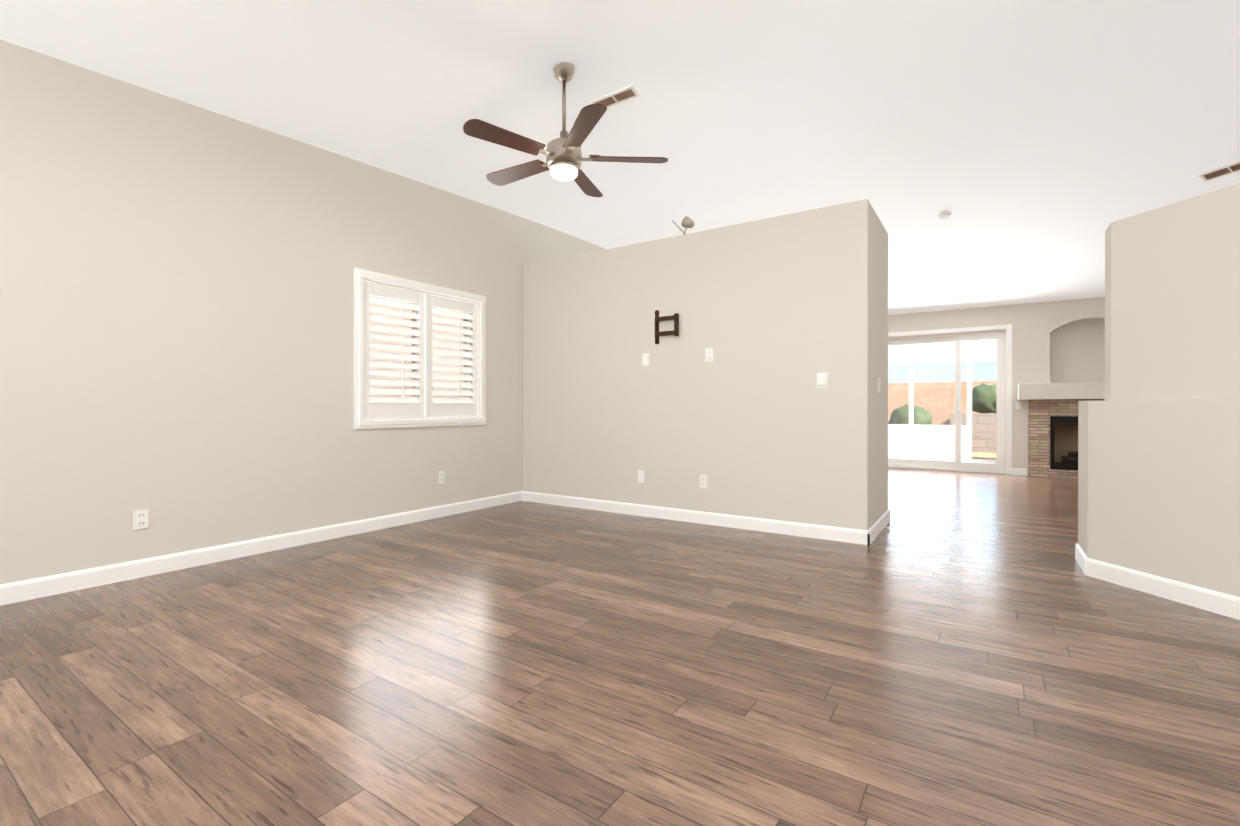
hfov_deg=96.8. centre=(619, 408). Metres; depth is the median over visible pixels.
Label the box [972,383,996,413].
bush
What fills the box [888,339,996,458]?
enclosure
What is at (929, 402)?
wall
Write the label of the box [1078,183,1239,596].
wall
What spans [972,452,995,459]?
ground
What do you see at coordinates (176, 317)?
wall
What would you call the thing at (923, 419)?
bush
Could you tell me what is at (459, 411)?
window shutters
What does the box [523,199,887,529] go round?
wall
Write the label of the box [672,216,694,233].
spotlight
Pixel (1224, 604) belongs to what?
baseboard
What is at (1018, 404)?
light switch
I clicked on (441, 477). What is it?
electrical outlet
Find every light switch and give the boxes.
[817,373,827,387]
[878,378,880,391]
[1016,401,1020,408]
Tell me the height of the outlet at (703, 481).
0.115 m
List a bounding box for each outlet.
[133,509,148,529]
[438,471,444,483]
[638,470,644,482]
[642,353,648,365]
[700,475,706,487]
[705,348,712,361]
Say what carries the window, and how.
in the wall at (176, 317)
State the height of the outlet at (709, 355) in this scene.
0.115 m
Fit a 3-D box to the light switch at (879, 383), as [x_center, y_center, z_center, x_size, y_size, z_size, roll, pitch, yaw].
[2.103,-0.194,4.463,0.012,0.115,0.072,0,0,34]
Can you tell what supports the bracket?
attached to the wall at (777, 314)
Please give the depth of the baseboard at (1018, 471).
8.23 m
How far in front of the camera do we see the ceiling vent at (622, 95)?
4.01 m
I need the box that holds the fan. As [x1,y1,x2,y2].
[463,62,667,196]
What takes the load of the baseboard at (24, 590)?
attached to the wall at (176, 317)
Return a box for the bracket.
[655,310,678,343]
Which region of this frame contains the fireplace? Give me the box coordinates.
[1018,382,1104,478]
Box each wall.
[0,39,605,584]
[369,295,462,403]
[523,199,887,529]
[888,297,1104,475]
[888,381,996,424]
[950,412,995,452]
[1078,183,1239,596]
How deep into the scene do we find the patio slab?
10.79 m
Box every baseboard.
[0,491,521,605]
[522,491,873,544]
[872,509,889,538]
[1007,468,1026,475]
[1075,543,1239,619]
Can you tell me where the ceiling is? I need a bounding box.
[0,0,1239,314]
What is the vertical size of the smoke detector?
0.051 m
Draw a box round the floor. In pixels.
[0,468,1239,825]
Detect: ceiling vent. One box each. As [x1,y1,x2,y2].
[590,85,639,107]
[1199,161,1239,181]
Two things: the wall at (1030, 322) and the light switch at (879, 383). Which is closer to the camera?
the light switch at (879, 383)
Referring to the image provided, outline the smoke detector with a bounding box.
[938,212,951,219]
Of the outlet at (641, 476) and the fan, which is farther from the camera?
the outlet at (641, 476)
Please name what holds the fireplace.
on the floor
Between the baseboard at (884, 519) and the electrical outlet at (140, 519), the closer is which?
the electrical outlet at (140, 519)
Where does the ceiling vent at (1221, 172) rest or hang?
in the ceiling
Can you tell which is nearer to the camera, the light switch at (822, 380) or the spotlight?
the light switch at (822, 380)
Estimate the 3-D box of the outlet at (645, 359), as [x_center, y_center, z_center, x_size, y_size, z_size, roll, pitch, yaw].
[0.238,-0.460,5.125,0.072,0.115,0.006,0,0,34]
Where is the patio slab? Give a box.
[888,456,995,463]
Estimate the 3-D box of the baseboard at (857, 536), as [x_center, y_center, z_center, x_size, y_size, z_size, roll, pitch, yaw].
[0.385,0.948,5.026,3.494,0.105,0.014,0,0,34]
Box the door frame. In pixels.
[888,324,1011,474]
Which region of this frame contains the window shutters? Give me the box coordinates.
[354,268,485,428]
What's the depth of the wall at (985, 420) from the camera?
13.99 m
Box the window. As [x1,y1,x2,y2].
[369,296,469,403]
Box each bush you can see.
[888,404,932,424]
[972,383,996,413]
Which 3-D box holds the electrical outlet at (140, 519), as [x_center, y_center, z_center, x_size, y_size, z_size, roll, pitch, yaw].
[-2.863,0.660,3.294,0.010,0.115,0.072,0,0,34]
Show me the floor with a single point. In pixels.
(960, 648)
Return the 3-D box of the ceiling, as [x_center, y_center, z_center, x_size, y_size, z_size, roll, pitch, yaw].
[2.000,-2.272,3.378,8.400,1.618,13.350,0,0,34]

